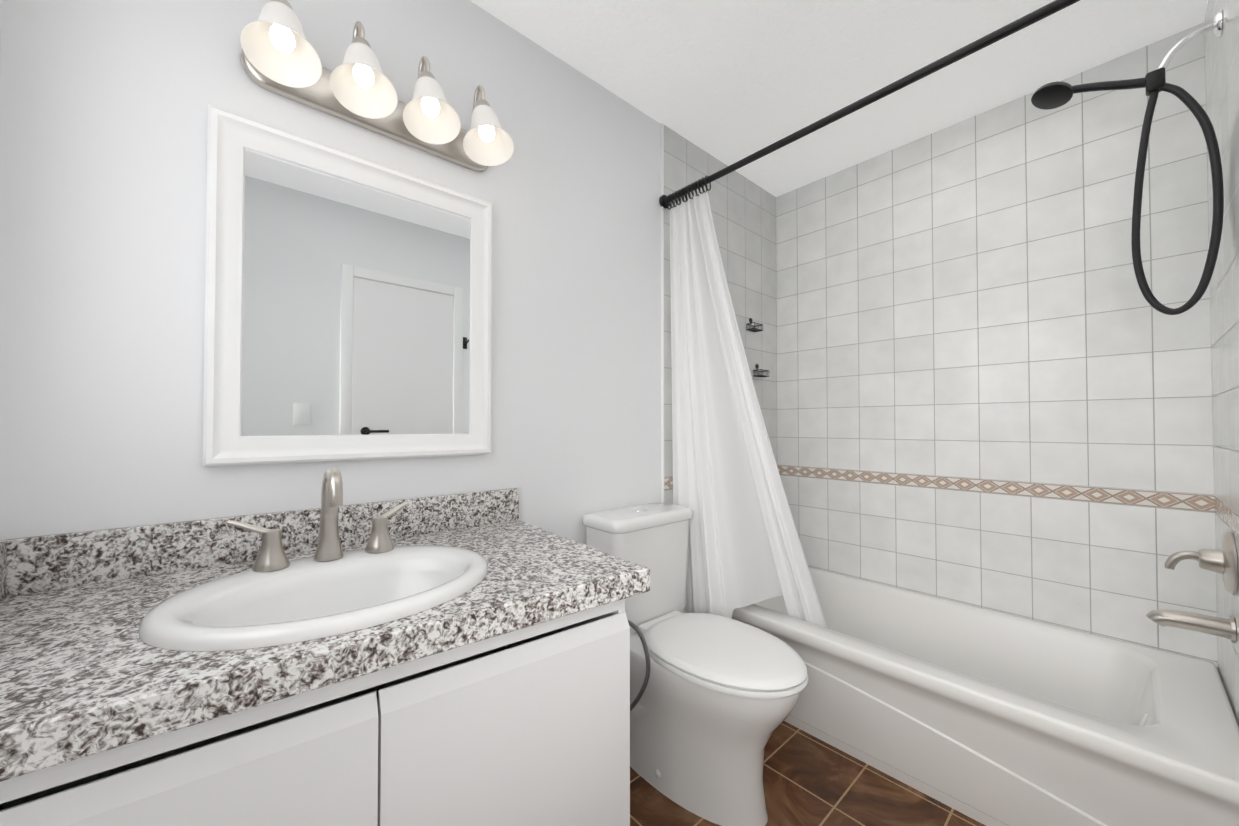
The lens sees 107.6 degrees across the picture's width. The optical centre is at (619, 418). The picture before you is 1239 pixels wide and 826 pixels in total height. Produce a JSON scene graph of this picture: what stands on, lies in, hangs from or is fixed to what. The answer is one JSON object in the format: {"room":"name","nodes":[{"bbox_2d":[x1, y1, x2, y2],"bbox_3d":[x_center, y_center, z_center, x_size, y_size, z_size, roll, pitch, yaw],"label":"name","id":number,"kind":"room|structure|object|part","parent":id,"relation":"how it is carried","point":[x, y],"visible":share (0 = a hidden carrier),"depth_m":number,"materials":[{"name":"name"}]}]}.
{"room":"bathroom","nodes":[
{"label":"bathroom","id":0,"kind":"room"},
{"bbox_2d":[0,0,1,55],"bbox_3d":[-0.569,-0.081,0.119,0.100,2.470,1.750,1,-1,-42],"label":"wall","id":1,"kind":"structure","parent":0,"point":[0,24],"depth_m":0.81,"materials":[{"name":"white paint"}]},
{"bbox_2d":[0,0,660,544],"bbox_3d":[-0.142,-0.054,1.737,2.890,2.470,0.100,1,-1,-42],"label":"wall","id":2,"kind":"structure","parent":0,"point":[102,194],"depth_m":1.01,"materials":[{"name":"white paint"}]},
{"bbox_2d":[202,104,491,466],"bbox_3d":[-0.650,-0.285,1.200,0.659,0.782,0.030,1,-1,-42],"label":"mirror","id":3,"kind":"object","parent":2,"relation":"attached to","point":[348,306],"visible":1,"depth_m":1.15,"materials":[{"name":"white"}]},
{"bbox_2d":[242,149,469,435],"bbox_3d":[-0.656,-0.285,1.207,0.539,0.662,0.006,1,-1,-42],"label":"mirror glass","id":4,"kind":"object","parent":3,"relation":"attached to","point":[356,288],"depth_m":1.17,"materials":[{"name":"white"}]},
{"bbox_2d":[240,0,513,171],"bbox_3d":[-0.570,-0.859,1.155,0.610,0.222,0.218,1,-1,-42],"label":"sconce","id":5,"kind":"object","parent":2,"relation":"attached to","point":[279,56],"visible":1,"depth_m":1.12,"materials":[{"name":"silver metal"}]},
{"bbox_2d":[661,123,663,502],"bbox_3d":[0.187,-0.051,1.956,0.008,2.470,0.009,1,-1,-42],"label":"trim","id":6,"kind":"structure","parent":2,"relation":"attached to","point":[662,317],"depth_m":1.96,"materials":[{"name":"white paint"}]},
{"bbox_2d":[664,125,776,504],"bbox_3d":[0.543,-0.045,2.276,0.950,2.470,0.006,1,-1,-42],"label":"wall","id":7,"kind":"structure","parent":2,"relation":"attached to","point":[743,209],"depth_m":2.36,"materials":[{"name":"tile"}]},
{"bbox_2d":[746,318,762,331],"bbox_3d":[0.715,-0.502,2.398,0.084,0.071,0.050,1,-1,-42],"label":"caddy shelf","id":8,"kind":"object","parent":7,"relation":"attached to","point":[753,329],"visible":1,"depth_m":2.40,"materials":[{"name":"black metal"}]},
{"bbox_2d":[753,364,768,376],"bbox_3d":[0.760,-0.261,2.434,0.084,0.071,0.050,1,-1,-42],"label":"caddy shelf","id":9,"kind":"object","parent":7,"relation":"attached to","point":[762,371],"visible":1,"depth_m":2.43,"materials":[{"name":"black metal"}]},
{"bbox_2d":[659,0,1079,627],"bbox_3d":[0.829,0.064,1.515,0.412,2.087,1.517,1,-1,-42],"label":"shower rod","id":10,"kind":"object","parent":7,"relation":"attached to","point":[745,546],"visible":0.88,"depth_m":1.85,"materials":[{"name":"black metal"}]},
{"bbox_2d":[670,192,827,627],"bbox_3d":[0.529,0.101,1.861,0.400,2.023,0.555,1,-1,-42],"label":"shower curtain","id":11,"kind":"object","parent":10,"relation":"hanging from","point":[745,548],"depth_m":1.86,"materials":[{"name":"white fabric"}]},
{"bbox_2d":[630,721,985,825],"bbox_3d":[0.473,1.199,1.026,2.890,0.060,1.950,1,-1,-42],"label":"floor","id":12,"kind":"structure","parent":0,"point":[809,780],"depth_m":1.41,"materials":[{"name":"brown tile"}]},
{"bbox_2d":[0,468,649,825],"bbox_3d":[-0.505,0.635,0.892,1.032,1.065,0.657,1,-1,-42],"label":"bathroom vanity","id":13,"kind":"object","parent":12,"relation":"on","point":[461,659],"visible":1,"depth_m":0.75,"materials":[{"name":"white stone"}]},
{"bbox_2d":[138,545,487,650],"bbox_3d":[-0.512,0.368,0.845,0.530,0.148,0.430,1,-1,-42],"label":"sink","id":14,"kind":"object","parent":13,"relation":"in","point":[302,603],"depth_m":0.81,"materials":[{"name":"white ceramic"}]},
{"bbox_2d":[226,468,408,571],"bbox_3d":[-0.602,0.200,0.949,0.333,0.194,0.114,1,-1,-42],"label":"faucet","id":15,"kind":"object","parent":13,"relation":"on","point":[329,555],"depth_m":0.95,"materials":[{"name":"silver metal"}]},
{"bbox_2d":[582,502,807,825],"bbox_3d":[0.217,0.757,1.476,0.498,0.839,0.744,1,-1,-42],"label":"toilet","id":16,"kind":"object","parent":12,"relation":"on","point":[713,699],"visible":0.81,"depth_m":1.38,"materials":[{"name":"white ceramic"}]},
{"bbox_3d":[0.076,0.549,1.701,0.414,0.409,0.216,1,-1,-42],"label":"tank","id":17,"kind":"part","parent":16,"relation":"part of","materials":[{"name":"white ceramic"}]},
{"bbox_3d":[0.316,0.721,1.428,0.390,0.042,0.541,1,-1,-42],"label":"seat lid","id":18,"kind":"part","parent":16,"relation":"part of","materials":[{"name":"white plastic"}]},
{"bbox_2d":[731,566,1238,825],"bbox_3d":[1.109,0.981,1.749,0.777,0.400,1.514,1,-1,-42],"label":"bathtub","id":19,"kind":"object","parent":12,"relation":"on","point":[986,717],"visible":0.81,"depth_m":1.40,"materials":[{"name":"white ceramic"}]},
{"bbox_3d":[0.851,1.010,1.519,0.024,0.265,1.320,1,-1,-42],"label":"apron panel","id":20,"kind":"part","parent":19,"relation":"part of","materials":[{"name":"white ceramic"}]},
{"bbox_2d":[470,0,1207,196],"bbox_3d":[0.473,-1.330,1.067,2.890,0.060,1.950,1,-1,-42],"label":"ceiling","id":21,"kind":"structure","parent":0,"point":[728,82],"depth_m":1.62,"materials":[{"name":"white paint"}]},
{"bbox_2d":[776,22,1217,667],"bbox_3d":[1.515,-0.050,1.973,0.100,2.470,1.750,1,-1,-42],"label":"wall","id":22,"kind":"structure","parent":0,"point":[994,380],"depth_m":1.81,"materials":[{"name":"tile"}]},
{"bbox_2d":[1204,0,1238,725],"bbox_3d":[1.613,-0.066,1.043,0.990,2.470,0.230,1,-1,-42],"label":"wall","id":23,"kind":"structure","parent":0,"point":[1222,76],"depth_m":1.23,"materials":[{"name":"white tile"}]},
{"bbox_2d":[1031,9,1223,314],"bbox_3d":[1.497,-0.695,1.361,0.102,0.806,0.382,1,-1,-42],"label":"shower","id":24,"kind":"object","parent":23,"relation":"attached to","point":[1052,95],"visible":1,"depth_m":1.30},
{"bbox_2d":[1146,609,1235,642],"bbox_3d":[1.572,0.558,1.253,0.066,0.066,0.152,1,-1,-42],"label":"tub spout","id":25,"kind":"object","parent":23,"relation":"attached to","point":[1214,625],"visible":1,"depth_m":1.23,"materials":[{"name":"silver metal"}]},
{"bbox_2d":[1165,531,1237,594],"bbox_3d":[1.584,0.383,1.242,0.164,0.164,0.116,1,-1,-42],"label":"tub valve","id":26,"kind":"object","parent":23,"relation":"attached to","point":[1223,560],"visible":1,"depth_m":1.20,"materials":[{"name":"silver metal"}]}
]}

